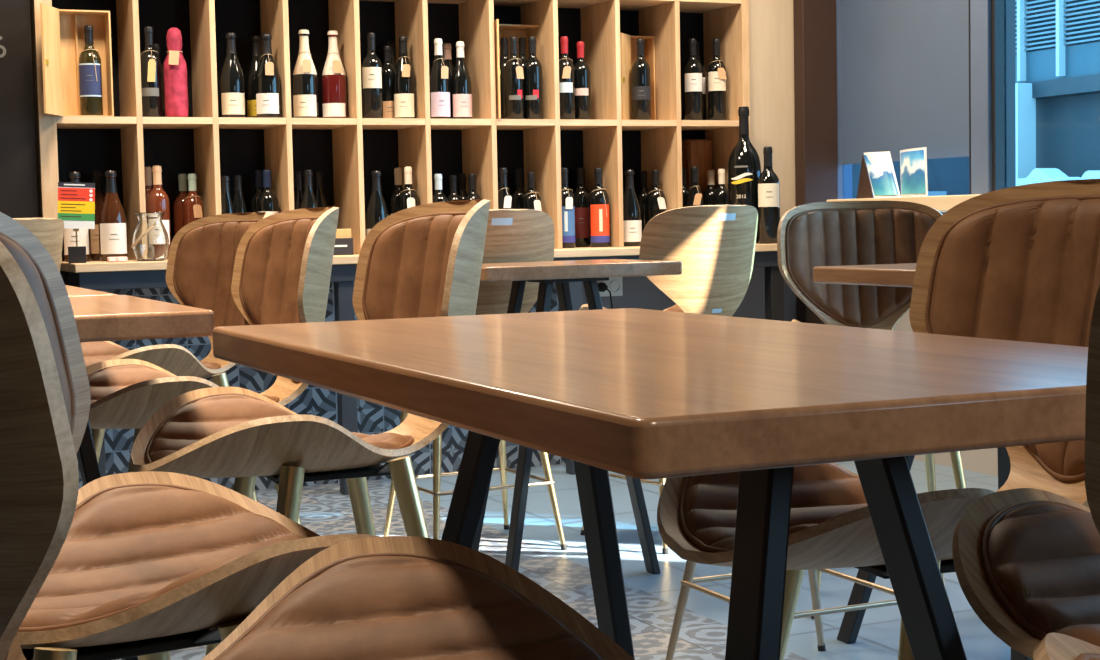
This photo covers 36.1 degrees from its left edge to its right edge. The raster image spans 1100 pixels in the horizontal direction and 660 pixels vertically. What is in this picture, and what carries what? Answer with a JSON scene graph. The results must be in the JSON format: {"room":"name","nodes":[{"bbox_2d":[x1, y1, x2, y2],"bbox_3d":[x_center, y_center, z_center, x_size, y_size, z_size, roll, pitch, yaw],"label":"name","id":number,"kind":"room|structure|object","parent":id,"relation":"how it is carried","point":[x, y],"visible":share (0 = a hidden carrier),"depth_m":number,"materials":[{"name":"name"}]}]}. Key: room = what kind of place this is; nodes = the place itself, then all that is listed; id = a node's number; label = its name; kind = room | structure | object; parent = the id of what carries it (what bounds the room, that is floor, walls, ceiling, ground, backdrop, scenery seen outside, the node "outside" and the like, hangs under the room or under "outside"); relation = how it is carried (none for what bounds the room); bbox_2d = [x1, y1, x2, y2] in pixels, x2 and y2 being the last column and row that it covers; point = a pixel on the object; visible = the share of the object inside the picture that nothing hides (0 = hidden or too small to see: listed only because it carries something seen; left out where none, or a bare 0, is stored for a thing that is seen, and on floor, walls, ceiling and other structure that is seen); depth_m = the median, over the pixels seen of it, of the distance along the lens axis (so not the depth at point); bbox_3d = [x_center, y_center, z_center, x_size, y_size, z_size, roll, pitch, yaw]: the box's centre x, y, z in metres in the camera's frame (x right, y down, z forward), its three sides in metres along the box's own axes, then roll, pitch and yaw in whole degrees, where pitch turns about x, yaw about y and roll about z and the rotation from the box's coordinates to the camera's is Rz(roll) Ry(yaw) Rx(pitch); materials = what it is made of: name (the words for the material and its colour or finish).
{"room":"bar","nodes":[
{"label":"bar","id":0,"kind":"room"},
{"bbox_2d":[0,0,37,217],"bbox_3d":[-3.549,-0.773,5.837,3.355,3.050,0.382,-3,4,-24],"label":"wall","id":1,"kind":"structure","parent":0,"point":[18,171],"depth_m":6.32,"materials":[{"name":"black paint"}]},
{"bbox_2d":[116,460,1010,659],"bbox_3d":[-0.128,0.908,2.793,6.960,0.050,9.100,-3,4,-24],"label":"floor","id":2,"kind":"structure","parent":0,"point":[652,599],"depth_m":5.02,"materials":[{"name":"tile"}]},
{"bbox_2d":[12,218,63,271],"bbox_3d":[-1.706,0.227,4.955,0.610,1.099,0.538,0,4,24],"label":"bar chair","id":3,"kind":"object","parent":2,"relation":"on","point":[49,231],"visible":0.14,"depth_m":4.85,"materials":[{"name":"beige wood"}]},
{"bbox_2d":[65,285,117,296],"bbox_3d":[-1.263,0.389,3.569,0.600,0.932,0.760,-3,4,-24],"label":"bar table","id":4,"kind":"object","parent":2,"relation":"on","point":[72,291],"visible":0.07,"depth_m":3.44,"materials":[{"name":"brown wood"}]},
{"bbox_2d":[69,295,214,659],"bbox_3d":[-0.934,0.429,2.856,0.600,0.932,0.760,-3,4,-24],"label":"bar table","id":5,"kind":"object","parent":2,"relation":"on","point":[107,317],"visible":0.43,"depth_m":2.59,"materials":[{"name":"brown wood"}]},
{"bbox_2d":[80,212,270,501],"bbox_3d":[-0.994,0.254,4.311,0.610,1.099,0.538,-4,5,-38],"label":"bar chair","id":6,"kind":"object","parent":2,"relation":"on","point":[202,254],"visible":0.41,"depth_m":4.47,"materials":[{"name":"beige leather"}]},
{"bbox_2d":[18,471,379,659],"bbox_3d":[-0.431,0.414,1.676,0.610,1.099,0.538,-4,4,-32],"label":"bar chair","id":7,"kind":"object","parent":2,"relation":"on","point":[148,563],"visible":0.58,"depth_m":1.72,"materials":[{"name":"beige leather"}]},
{"bbox_2d":[86,207,338,524],"bbox_3d":[-0.707,0.304,3.438,0.610,1.099,0.538,-3,4,-26],"label":"bar chair","id":8,"kind":"object","parent":2,"relation":"on","point":[282,270],"visible":0.52,"depth_m":3.54,"materials":[{"name":"beige leather"}]},
{"bbox_2d":[129,199,489,655],"bbox_3d":[-0.379,0.342,2.762,0.610,1.099,0.538,-3,4,-23],"label":"bar chair","id":9,"kind":"object","parent":2,"relation":"on","point":[425,260],"visible":0.75,"depth_m":2.73,"materials":[{"name":"beige leather"}]},
{"bbox_2d":[0,212,634,659],"bbox_3d":[-0.185,0.437,1.242,0.610,1.099,0.538,-2,4,-14],"label":"bar chair","id":10,"kind":"object","parent":2,"relation":"on","point":[386,597],"visible":1,"depth_m":1.38,"materials":[{"name":"brown leather"}]},
{"bbox_2d":[60,244,783,494],"bbox_3d":[-0.386,0.137,7.118,3.215,0.937,0.670,-3,4,-24],"label":"counter","id":11,"kind":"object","parent":2,"relation":"on","point":[131,274],"depth_m":6.59,"materials":[{"name":"brown wood"}]},
{"bbox_2d":[58,182,94,262],"bbox_3d":[-1.754,-0.399,6.259,0.140,0.301,0.044,-2,4,-17],"label":"price card","id":12,"kind":"object","parent":11,"relation":"on","point":[76,201],"visible":0.99,"depth_m":6.25,"materials":[{"name":"multicoloured paper"}]},
{"bbox_2d":[64,172,91,261],"bbox_3d":[-1.832,-0.438,6.528,0.102,0.347,0.103,-3,4,-24],"label":"wine bottle","id":13,"kind":"object","parent":11,"relation":"on","point":[83,235],"visible":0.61,"depth_m":6.50,"materials":[{"name":"orange glass"}]},
{"bbox_2d":[90,170,103,260],"bbox_3d":[-1.785,-0.454,6.669,0.102,0.358,0.103,-3,4,-24],"label":"wine bottle","id":14,"kind":"object","parent":11,"relation":"on","point":[96,175],"visible":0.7,"depth_m":6.63,"materials":[{"name":"orange glass"}]},
{"bbox_2d":[98,171,127,260],"bbox_3d":[-1.694,-0.441,6.528,0.106,0.348,0.108,-3,4,-24],"label":"wine bottle","id":15,"kind":"object","parent":11,"relation":"on","point":[112,225],"visible":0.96,"depth_m":6.49,"materials":[{"name":"orange glass"}]},
{"bbox_2d":[144,167,151,211],"bbox_3d":[-1.598,-0.466,6.723,0.084,0.368,0.086,-3,4,-24],"label":"wine bottle","id":16,"kind":"object","parent":11,"relation":"on","point":[147,170],"visible":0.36,"depth_m":6.70,"materials":[{"name":"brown glass"}]},
{"bbox_2d":[131,211,168,260],"bbox_3d":[-1.515,-0.354,6.380,0.147,0.186,0.136,-3,4,-24],"label":"glass jar","id":17,"kind":"object","parent":11,"relation":"on","point":[150,237],"visible":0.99,"depth_m":6.33,"materials":[{"name":"clear glass"}]},
{"bbox_2d":[147,166,170,258],"bbox_3d":[-1.544,-0.463,6.653,0.089,0.369,0.090,-3,4,-24],"label":"wine bottle","id":18,"kind":"object","parent":11,"relation":"on","point":[157,199],"visible":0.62,"depth_m":6.63,"materials":[{"name":"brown glass"}]},
{"bbox_2d":[173,174,187,235],"bbox_3d":[-1.475,-0.459,6.801,0.084,0.340,0.084,-3,4,-24],"label":"wine bottle","id":19,"kind":"object","parent":11,"relation":"on","point":[178,202],"visible":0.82,"depth_m":6.77,"materials":[{"name":"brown glass"}]},
{"bbox_2d":[182,174,203,226],"bbox_3d":[-1.421,-0.454,6.729,0.084,0.337,0.090,-3,4,-24],"label":"wine bottle","id":20,"kind":"object","parent":11,"relation":"on","point":[193,206],"visible":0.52,"depth_m":6.70,"materials":[{"name":"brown glass"}]},
{"bbox_2d":[221,176,234,213],"bbox_3d":[-1.297,-0.454,6.763,0.079,0.327,0.079,-3,4,-24],"label":"wine bottle","id":21,"kind":"object","parent":11,"relation":"on","point":[227,207],"visible":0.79,"depth_m":6.74,"materials":[{"name":"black glass"}]},
{"bbox_2d":[232,175,246,212],"bbox_3d":[-1.259,-0.462,6.835,0.079,0.332,0.081,-3,4,-24],"label":"wine bottle","id":22,"kind":"object","parent":11,"relation":"on","point":[239,205],"visible":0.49,"depth_m":6.81,"materials":[{"name":"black glass"}]},
{"bbox_2d":[250,170,262,211],"bbox_3d":[-1.189,-0.480,6.926,0.084,0.353,0.084,-3,4,-24],"label":"wine bottle","id":23,"kind":"object","parent":11,"relation":"on","point":[258,173],"visible":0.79,"depth_m":6.90,"materials":[{"name":"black glass"}]},
{"bbox_2d":[257,170,278,215],"bbox_3d":[-1.141,-0.474,6.837,0.088,0.350,0.090,-3,4,-24],"label":"wine bottle","id":24,"kind":"object","parent":11,"relation":"on","point":[267,201],"visible":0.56,"depth_m":6.81,"materials":[{"name":"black glass"}]},
{"bbox_2d":[294,171,302,209],"bbox_3d":[-1.041,-0.487,7.014,0.084,0.349,0.084,-3,4,-24],"label":"wine bottle","id":25,"kind":"object","parent":11,"relation":"on","point":[298,193],"visible":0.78,"depth_m":6.99,"materials":[{"name":"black glass"}]},
{"bbox_2d":[299,170,317,208],"bbox_3d":[-0.987,-0.482,6.917,0.088,0.349,0.090,-3,4,-24],"label":"wine bottle","id":26,"kind":"object","parent":11,"relation":"on","point":[308,200],"visible":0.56,"depth_m":6.89,"materials":[{"name":"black glass"}]},
{"bbox_2d":[76,281,565,490],"bbox_3d":[-0.898,0.216,6.898,2.255,0.830,0.040,-3,4,-24],"label":"tiles","id":27,"kind":"structure","parent":11,"relation":"attached to","point":[372,418],"depth_m":6.86,"materials":[{"name":"blue tile"}]},
{"bbox_2d":[314,171,327,206],"bbox_3d":[-0.962,-0.490,7.050,0.084,0.348,0.084,-3,4,-24],"label":"wine bottle","id":28,"kind":"object","parent":11,"relation":"on","point":[319,193],"visible":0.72,"depth_m":7.03,"materials":[{"name":"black glass"}]},
{"bbox_2d":[334,229,352,254],"bbox_3d":[-0.858,-0.354,6.790,0.128,0.105,0.067,-2,4,-10],"label":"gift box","id":29,"kind":"object","parent":11,"relation":"on","point":[343,241],"visible":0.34,"depth_m":6.76,"materials":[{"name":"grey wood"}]},
{"bbox_2d":[366,171,388,235],"bbox_3d":[-0.718,-0.489,7.005,0.098,0.342,0.099,-3,4,-24],"label":"wine bottle","id":30,"kind":"object","parent":11,"relation":"on","point":[377,211],"visible":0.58,"depth_m":6.98,"materials":[{"name":"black glass"}]},
{"bbox_2d":[30,0,749,261],"bbox_3d":[-0.598,-1.311,7.112,3.105,1.963,0.380,-3,4,-24],"label":"shelf","id":31,"kind":"object","parent":11,"relation":"on","point":[208,145],"visible":0.41,"depth_m":7.12,"materials":[{"name":"brown wood"}]},
{"bbox_2d":[40,3,113,116],"bbox_3d":[-1.787,-1.008,6.357,0.278,0.400,0.264,-3,4,-24],"label":"box","id":32,"kind":"object","parent":31,"relation":"on","point":[62,30],"visible":0.81,"depth_m":6.46,"materials":[{"name":"brown wood"}]},
{"bbox_2d":[79,25,102,115],"bbox_3d":[-1.759,-0.989,6.455,0.085,0.349,0.088,-3,4,-24],"label":"wine bottle","id":33,"kind":"object","parent":32,"relation":"in","point":[90,73],"visible":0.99,"depth_m":6.43,"materials":[{"name":"green glass"}]},
{"bbox_2d":[140,26,162,116],"bbox_3d":[-1.566,-1.008,6.614,0.084,0.359,0.089,-3,4,-24],"label":"wine bottle","id":34,"kind":"object","parent":31,"relation":"on","point":[151,83],"visible":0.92,"depth_m":6.59,"materials":[{"name":"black glass"}]},
{"bbox_2d":[163,28,188,116],"bbox_3d":[-1.468,-1.009,6.621,0.092,0.353,0.107,-3,4,-24],"label":"bottle","id":35,"kind":"object","parent":31,"relation":"on","point":[175,69],"visible":0.93,"depth_m":6.59,"materials":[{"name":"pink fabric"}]},
{"bbox_2d":[220,32,245,116],"bbox_3d":[-1.273,-1.017,6.758,0.097,0.345,0.099,-3,4,-24],"label":"wine bottle","id":36,"kind":"object","parent":31,"relation":"on","point":[232,84],"visible":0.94,"depth_m":6.73,"materials":[{"name":"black glass"}]},
{"bbox_2d":[246,35,261,117],"bbox_3d":[-1.194,-1.028,6.892,0.098,0.346,0.099,-3,4,-24],"label":"wine bottle","id":37,"kind":"object","parent":31,"relation":"on","point":[256,40],"visible":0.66,"depth_m":6.86,"materials":[{"name":"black glass"}]},
{"bbox_2d":[256,33,280,117],"bbox_3d":[-1.128,-1.015,6.745,0.098,0.337,0.102,-3,4,-24],"label":"wine bottle","id":38,"kind":"object","parent":31,"relation":"on","point":[268,93],"visible":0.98,"depth_m":6.71,"materials":[{"name":"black glass"}]},
{"bbox_2d":[293,29,318,117],"bbox_3d":[-0.997,-1.039,6.869,0.102,0.364,0.105,-3,4,-24],"label":"wine bottle","id":39,"kind":"object","parent":31,"relation":"on","point":[305,81],"visible":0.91,"depth_m":6.84,"materials":[{"name":"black glass"}]},
{"bbox_2d":[322,30,347,117],"bbox_3d":[-0.885,-1.044,6.918,0.102,0.363,0.107,-3,4,-24],"label":"wine bottle","id":40,"kind":"object","parent":31,"relation":"on","point":[334,85],"visible":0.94,"depth_m":6.88,"materials":[{"name":"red glass"}]},
{"bbox_2d":[362,32,382,117],"bbox_3d":[-0.737,-1.050,6.987,0.085,0.359,0.086,-3,4,-24],"label":"wine bottle","id":41,"kind":"object","parent":31,"relation":"on","point":[372,88],"visible":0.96,"depth_m":6.96,"materials":[{"name":"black glass"}]},
{"bbox_2d":[382,46,395,117],"bbox_3d":[-0.680,-1.035,7.087,0.079,0.314,0.081,-3,4,-24],"label":"wine bottle","id":42,"kind":"object","parent":31,"relation":"on","point":[388,71],"visible":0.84,"depth_m":7.06,"materials":[{"name":"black glass"}]},
{"bbox_2d":[394,36,415,117],"bbox_3d":[-0.608,-1.049,7.035,0.089,0.347,0.094,-3,4,-24],"label":"wine bottle","id":43,"kind":"object","parent":31,"relation":"on","point":[404,81],"visible":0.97,"depth_m":7.01,"materials":[{"name":"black glass"}]},
{"bbox_2d":[429,38,449,118],"bbox_3d":[-0.466,-1.054,7.105,0.088,0.342,0.095,-3,4,-24],"label":"wine bottle","id":44,"kind":"object","parent":31,"relation":"on","point":[439,82],"visible":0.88,"depth_m":7.08,"materials":[{"name":"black glass"}]},
{"bbox_2d":[443,43,453,118],"bbox_3d":[-0.438,-1.063,7.264,0.088,0.337,0.088,-3,4,-24],"label":"wine bottle","id":45,"kind":"object","parent":31,"relation":"on","point":[447,47],"visible":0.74,"depth_m":7.24,"materials":[{"name":"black glass"}]},
{"bbox_2d":[451,41,471,118],"bbox_3d":[-0.376,-1.054,7.149,0.088,0.332,0.090,-3,4,-24],"label":"wine bottle","id":46,"kind":"object","parent":31,"relation":"on","point":[461,87],"visible":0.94,"depth_m":7.12,"materials":[{"name":"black glass"}]},
{"bbox_2d":[504,37,524,118],"bbox_3d":[-0.152,-1.075,7.213,0.081,0.355,0.088,-3,4,-24],"label":"wine bottle","id":47,"kind":"object","parent":31,"relation":"on","point":[514,72],"visible":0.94,"depth_m":7.19,"materials":[{"name":"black glass"}]},
{"bbox_2d":[494,19,538,118],"bbox_3d":[-0.158,-1.108,7.269,0.274,0.414,0.317,-3,4,-24],"label":"box","id":48,"kind":"object","parent":31,"relation":"on","point":[500,30],"visible":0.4,"depth_m":7.26,"materials":[{"name":"brown wood"}]},
{"bbox_2d":[500,37,508,118],"bbox_3d":[-0.195,-1.084,7.317,0.081,0.363,0.081,-3,4,-24],"label":"wine bottle","id":49,"kind":"object","parent":48,"relation":"in","point":[504,58],"visible":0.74,"depth_m":7.29,"materials":[{"name":"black glass"}]},
{"bbox_2d":[523,36,542,118],"bbox_3d":[-0.073,-1.080,7.251,0.082,0.358,0.083,-3,4,-24],"label":"wine bottle","id":50,"kind":"object","parent":31,"relation":"on","point":[533,81],"visible":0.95,"depth_m":7.22,"materials":[{"name":"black glass"}]},
{"bbox_2d":[559,36,574,118],"bbox_3d":[0.066,-1.090,7.321,0.085,0.363,0.091,-3,4,-24],"label":"wine bottle","id":51,"kind":"object","parent":31,"relation":"on","point":[566,67],"visible":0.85,"depth_m":7.29,"materials":[{"name":"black glass"}]},
{"bbox_2d":[574,41,590,119],"bbox_3d":[0.136,-1.089,7.399,0.085,0.348,0.085,-3,4,-24],"label":"wine bottle","id":52,"kind":"object","parent":31,"relation":"on","point":[581,68],"visible":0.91,"depth_m":7.37,"materials":[{"name":"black glass"}]},
{"bbox_2d":[620,33,655,119],"bbox_3d":[0.372,-1.124,7.561,0.221,0.386,0.196,-3,4,-24],"label":"box","id":53,"kind":"object","parent":31,"relation":"on","point":[628,46],"visible":0.46,"depth_m":7.53,"materials":[{"name":"brown wood"}]},
{"bbox_2d":[631,38,650,119],"bbox_3d":[0.405,-1.111,7.508,0.087,0.367,0.088,-3,4,-24],"label":"wine bottle","id":54,"kind":"object","parent":31,"relation":"on","point":[640,71],"visible":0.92,"depth_m":7.48,"materials":[{"name":"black glass"}]},
{"bbox_2d":[684,38,702,119],"bbox_3d":[0.645,-1.125,7.604,0.085,0.372,0.085,-3,4,-24],"label":"wine bottle","id":55,"kind":"object","parent":31,"relation":"on","point":[693,85],"visible":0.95,"depth_m":7.58,"materials":[{"name":"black glass"}]},
{"bbox_2d":[696,41,706,119],"bbox_3d":[0.677,-1.139,7.771,0.085,0.376,0.085,-3,4,-24],"label":"wine bottle","id":56,"kind":"object","parent":31,"relation":"on","point":[697,42],"visible":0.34,"depth_m":7.75,"materials":[{"name":"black glass"}]},
{"bbox_2d":[708,38,726,119],"bbox_3d":[0.760,-1.134,7.662,0.085,0.377,0.092,-3,4,-24],"label":"wine bottle","id":57,"kind":"object","parent":31,"relation":"on","point":[717,102],"visible":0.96,"depth_m":7.64,"materials":[{"name":"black glass"}]},
{"bbox_2d":[389,168,402,214],"bbox_3d":[-0.641,-0.510,7.170,0.084,0.358,0.086,-3,4,-24],"label":"wine bottle","id":58,"kind":"object","parent":11,"relation":"on","point":[394,196],"visible":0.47,"depth_m":7.14,"materials":[{"name":"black glass"}]},
{"bbox_2d":[399,167,418,210],"bbox_3d":[-0.589,-0.504,7.059,0.085,0.358,0.091,-3,4,-24],"label":"wine bottle","id":59,"kind":"object","parent":11,"relation":"on","point":[408,198],"visible":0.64,"depth_m":7.04,"materials":[{"name":"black glass"}]},
{"bbox_2d":[60,244,776,272],"bbox_3d":[-0.396,-0.314,7.089,3.215,0.032,0.670,-3,4,-24],"label":"countertop","id":60,"kind":"structure","parent":11,"relation":"on","point":[131,265],"depth_m":6.54,"materials":[{"name":"brown wood"}]},
{"bbox_2d":[432,174,447,202],"bbox_3d":[-0.468,-0.494,7.118,0.081,0.327,0.081,-3,4,-24],"label":"wine bottle","id":61,"kind":"object","parent":11,"relation":"on","point":[438,196],"visible":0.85,"depth_m":7.09,"materials":[{"name":"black glass"}]},
{"bbox_2d":[447,175,461,200],"bbox_3d":[-0.410,-0.500,7.212,0.081,0.324,0.081,-3,4,-24],"label":"wine bottle","id":62,"kind":"object","parent":11,"relation":"on","point":[453,195],"visible":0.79,"depth_m":7.19,"materials":[{"name":"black glass"}]},
{"bbox_2d":[464,174,481,199],"bbox_3d":[-0.327,-0.503,7.199,0.081,0.327,0.081,-3,4,-24],"label":"wine bottle","id":63,"kind":"object","parent":11,"relation":"on","point":[472,195],"visible":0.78,"depth_m":7.18,"materials":[{"name":"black glass"}]},
{"bbox_2d":[498,168,513,208],"bbox_3d":[-0.196,-0.520,7.236,0.087,0.351,0.091,-3,4,-24],"label":"wine bottle","id":64,"kind":"object","parent":11,"relation":"on","point":[504,198],"visible":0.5,"depth_m":7.21,"materials":[{"name":"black glass"}]},
{"bbox_2d":[510,169,525,208],"bbox_3d":[-0.136,-0.533,7.418,0.085,0.351,0.086,-3,4,-24],"label":"wine bottle","id":65,"kind":"object","parent":11,"relation":"on","point":[517,194],"visible":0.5,"depth_m":7.39,"materials":[{"name":"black glass"}]},
{"bbox_2d":[522,172,541,210],"bbox_3d":[-0.077,-0.518,7.311,0.084,0.333,0.090,-3,4,-24],"label":"wine bottle","id":66,"kind":"object","parent":11,"relation":"on","point":[531,200],"visible":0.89,"depth_m":7.28,"materials":[{"name":"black glass"}]},
{"bbox_2d":[561,168,575,247],"bbox_3d":[0.065,-0.530,7.330,0.088,0.348,0.091,-3,4,-24],"label":"wine bottle","id":67,"kind":"object","parent":11,"relation":"on","point":[568,200],"visible":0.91,"depth_m":7.30,"materials":[{"name":"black glass"}]},
{"bbox_2d":[573,168,589,246],"bbox_3d":[0.137,-0.544,7.498,0.085,0.352,0.086,-3,4,-24],"label":"wine bottle","id":68,"kind":"object","parent":11,"relation":"on","point":[581,195],"visible":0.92,"depth_m":7.47,"materials":[{"name":"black glass"}]},
{"bbox_2d":[589,168,609,246],"bbox_3d":[0.215,-0.537,7.399,0.088,0.347,0.090,-1,4,-5],"label":"wine bottle","id":69,"kind":"object","parent":11,"relation":"on","point":[599,227],"visible":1,"depth_m":7.37,"materials":[{"name":"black glass"}]},
{"bbox_2d":[623,170,641,246],"bbox_3d":[0.354,-0.539,7.462,0.100,0.337,0.101,-3,4,-24],"label":"wine bottle","id":70,"kind":"object","parent":11,"relation":"on","point":[632,223],"visible":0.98,"depth_m":7.43,"materials":[{"name":"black glass"}]},
{"bbox_2d":[636,171,649,232],"bbox_3d":[0.428,-0.554,7.671,0.081,0.337,0.081,-3,4,-24],"label":"wine bottle","id":71,"kind":"object","parent":11,"relation":"on","point":[642,194],"visible":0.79,"depth_m":7.64,"materials":[{"name":"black glass"}]},
{"bbox_2d":[647,170,665,222],"bbox_3d":[0.478,-0.548,7.558,0.084,0.338,0.090,-3,4,-24],"label":"wine bottle","id":72,"kind":"object","parent":11,"relation":"on","point":[656,201],"visible":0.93,"depth_m":7.53,"materials":[{"name":"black glass"}]},
{"bbox_2d":[582,267,796,321],"bbox_3d":[0.700,0.136,7.612,1.250,0.830,0.040,-3,4,-24],"label":"counter panel","id":73,"kind":"object","parent":11,"relation":"attached to","point":[639,292],"depth_m":7.49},
{"bbox_2d":[597,277,622,296],"bbox_3d":[0.249,-0.189,7.359,0.150,0.084,0.018,-3,4,-24],"label":"wall socket","id":74,"kind":"object","parent":73,"relation":"attached to","point":[614,284],"visible":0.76,"depth_m":7.37,"materials":[{"name":"white paint"}]},
{"bbox_2d":[686,167,703,206],"bbox_3d":[0.653,-0.560,7.593,0.086,0.349,0.092,-3,4,-24],"label":"wine bottle","id":75,"kind":"object","parent":11,"relation":"on","point":[694,198],"visible":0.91,"depth_m":7.57,"materials":[{"name":"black glass"}]},
{"bbox_2d":[682,139,711,196],"bbox_3d":[0.686,-0.641,7.828,0.124,0.480,0.076,-3,4,-24],"label":"case","id":76,"kind":"object","parent":11,"relation":"on","point":[695,152],"visible":0.39,"depth_m":7.79,"materials":[{"name":"brown wood"}]},
{"bbox_2d":[702,170,715,204],"bbox_3d":[0.743,-0.567,7.768,0.081,0.338,0.081,-3,4,-24],"label":"wine bottle","id":77,"kind":"object","parent":11,"relation":"on","point":[707,197],"visible":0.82,"depth_m":7.74,"materials":[{"name":"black glass"}]},
{"bbox_2d":[713,169,727,204],"bbox_3d":[0.783,-0.563,7.676,0.081,0.339,0.081,-3,4,-24],"label":"wine bottle","id":78,"kind":"object","parent":11,"relation":"on","point":[720,197],"visible":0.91,"depth_m":7.65,"materials":[{"name":"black glass"}]},
{"bbox_2d":[728,107,760,243],"bbox_3d":[0.864,-0.686,7.495,0.148,0.606,0.149,-3,4,-24],"label":"wine bottle","id":79,"kind":"object","parent":11,"relation":"on","point":[744,165],"visible":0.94,"depth_m":7.44,"materials":[{"name":"black glass"}]},
{"bbox_2d":[757,146,779,243],"bbox_3d":[0.960,-0.593,7.415,0.100,0.425,0.100,-3,4,-24],"label":"wine bottle","id":80,"kind":"object","parent":11,"relation":"on","point":[768,185],"visible":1,"depth_m":7.38,"materials":[{"name":"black glass"}]},
{"bbox_2d":[383,209,566,549],"bbox_3d":[-0.265,0.161,5.501,0.538,1.099,0.610,-3,4,-27],"label":"bar chair","id":81,"kind":"object","parent":2,"relation":"on","point":[512,235],"visible":0.23,"depth_m":5.28,"materials":[{"name":"beige wood"}]},
{"bbox_2d":[473,259,681,573],"bbox_3d":[0.021,0.265,5.074,0.630,0.932,0.460,-3,4,-24],"label":"bar table","id":82,"kind":"object","parent":2,"relation":"on","point":[545,273],"visible":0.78,"depth_m":4.90,"materials":[{"name":"brown wood"}]},
{"bbox_2d":[212,308,1087,659],"bbox_3d":[0.098,0.477,1.779,0.613,0.932,1.207,-3,4,-24],"label":"bar table","id":83,"kind":"object","parent":2,"relation":"on","point":[637,393],"visible":1,"depth_m":1.43,"materials":[{"name":"brown wood"}]},
{"bbox_2d":[579,205,757,553],"bbox_3d":[0.405,0.140,5.615,0.538,1.099,0.610,-4,5,-36],"label":"bar chair","id":84,"kind":"object","parent":2,"relation":"on","point":[715,245],"visible":0.42,"depth_m":5.35,"materials":[{"name":"beige wood"}]},
{"bbox_2d":[665,560,896,659],"bbox_3d":[0.552,0.457,3.798,0.450,0.696,0.470,-3,4,-24],"label":"bar stool","id":85,"kind":"object","parent":2,"relation":"on","point":[688,581],"visible":0.12,"depth_m":3.91,"materials":[{"name":"gold metal"}]},
{"bbox_2d":[777,201,965,617],"bbox_3d":[0.905,0.194,4.621,0.538,1.099,0.610,-1,4,-2],"label":"bar chair","id":86,"kind":"object","parent":2,"relation":"on","point":[837,233],"visible":0.4,"depth_m":4.81,"materials":[{"name":"beige leather"}]},
{"bbox_2d":[657,179,1099,659],"bbox_3d":[0.427,0.376,1.980,0.610,1.099,0.538,-2,4,-19],"label":"bar chair","id":87,"kind":"object","parent":2,"relation":"on","point":[1022,262],"visible":0.45,"depth_m":2.07,"materials":[{"name":"beige leather"}]},
{"bbox_2d":[813,263,1032,659],"bbox_3d":[1.093,0.314,3.967,0.620,0.932,0.770,-3,4,-24],"label":"bar table","id":88,"kind":"object","parent":2,"relation":"on","point":[894,275],"visible":0.16,"depth_m":4.11,"materials":[{"name":"brown wood"}]},
{"bbox_2d":[952,488,1099,658],"bbox_3d":[0.677,0.400,1.537,0.610,1.099,0.538,-3,4,-30],"label":"bar chair","id":89,"kind":"object","parent":2,"relation":"on","point":[1026,561],"visible":0.88,"depth_m":1.55,"materials":[{"name":"beige leather"}]},
{"bbox_2d":[1033,284,1099,659],"bbox_3d":[0.539,0.442,0.937,0.538,1.099,0.610,0,4,13],"label":"bar chair","id":90,"kind":"object","parent":2,"relation":"on","point":[1054,646],"visible":1,"depth_m":0.82,"materials":[{"name":"beige leather"}]},
{"bbox_2d":[749,0,795,218],"bbox_3d":[0.994,-1.401,7.658,0.258,2.220,0.040,-3,4,-24],"label":"wall","id":91,"kind":"structure","parent":0,"point":[771,22],"depth_m":7.66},
{"bbox_2d":[793,0,837,324],"bbox_3d":[1.212,-0.992,7.691,0.180,3.050,0.080,-3,4,-24],"label":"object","id":92,"kind":"structure","parent":91,"relation":"attached to","point":[815,51],"depth_m":7.65,"materials":[{"name":"brown wood"}]},
{"bbox_2d":[893,212,997,475],"bbox_3d":[2.989,-0.791,4.044,0.100,3.050,9.000,-3,4,-24],"label":"wall","id":93,"kind":"structure","parent":0,"point":[985,461],"depth_m":6.91,"materials":[{"name":"paint"}]},
{"bbox_2d":[826,194,980,211],"bbox_3d":[1.933,-0.473,6.135,0.190,0.063,3.040,-3,4,-24],"label":"window sill","id":94,"kind":"structure","parent":93,"relation":"attached to","point":[940,203],"depth_m":6.78,"materials":[{"name":"beige wood"}]},
{"bbox_2d":[857,147,927,198],"bbox_3d":[1.467,-0.662,7.148,0.092,0.199,0.661,-2,4,-18],"label":"booklet","id":95,"kind":"object","parent":94,"relation":"on","point":[913,162],"visible":0.96,"depth_m":7.19,"materials":[{"name":"paper"}]},
{"bbox_2d":[864,155,898,194],"bbox_3d":[1.424,-0.668,7.257,0.072,0.178,0.230,-2,4,-8],"label":"photograph","id":96,"kind":"object","parent":95,"relation":"attached to","point":[880,168],"depth_m":7.25},
{"bbox_2d":[900,150,925,193],"bbox_3d":[1.500,-0.654,7.011,0.034,0.178,0.355,-2,4,-7],"label":"photograph","id":97,"kind":"object","parent":95,"relation":"attached to","point":[912,162],"depth_m":6.96},
{"bbox_2d":[836,0,1015,198],"bbox_3d":[1.546,-1.369,7.181,0.123,1.605,1.165,-3,4,-24],"label":"window","id":98,"kind":"structure","parent":93,"relation":"in","point":[938,76],"depth_m":7.11,"materials":[{"name":"glass"}]},
{"label":"outside","id":99,"kind":"structure","parent":0,"visible":0},
{"bbox_3d":[8.407,0.223,13.673,17.540,0.050,42.000,-3,4,-24],"label":"ground","id":100,"kind":"structure","parent":99,"visible":0},
{"bbox_2d":[852,0,1099,198],"bbox_3d":[4.365,-1.597,15.597,1.180,3.500,7.000,-3,4,-24],"label":"building","id":101,"kind":"structure","parent":100,"relation":"on","point":[1057,42],"depth_m":14.72,"materials":[{"name":"blue paint"}]},
{"bbox_2d":[856,168,1099,211],"bbox_3d":[3.550,-0.602,15.176,0.200,1.602,4.400,-3,4,-24],"label":"wall","id":102,"kind":"structure","parent":100,"relation":"on","point":[1038,175],"depth_m":13.82,"materials":[{"name":"paint"}]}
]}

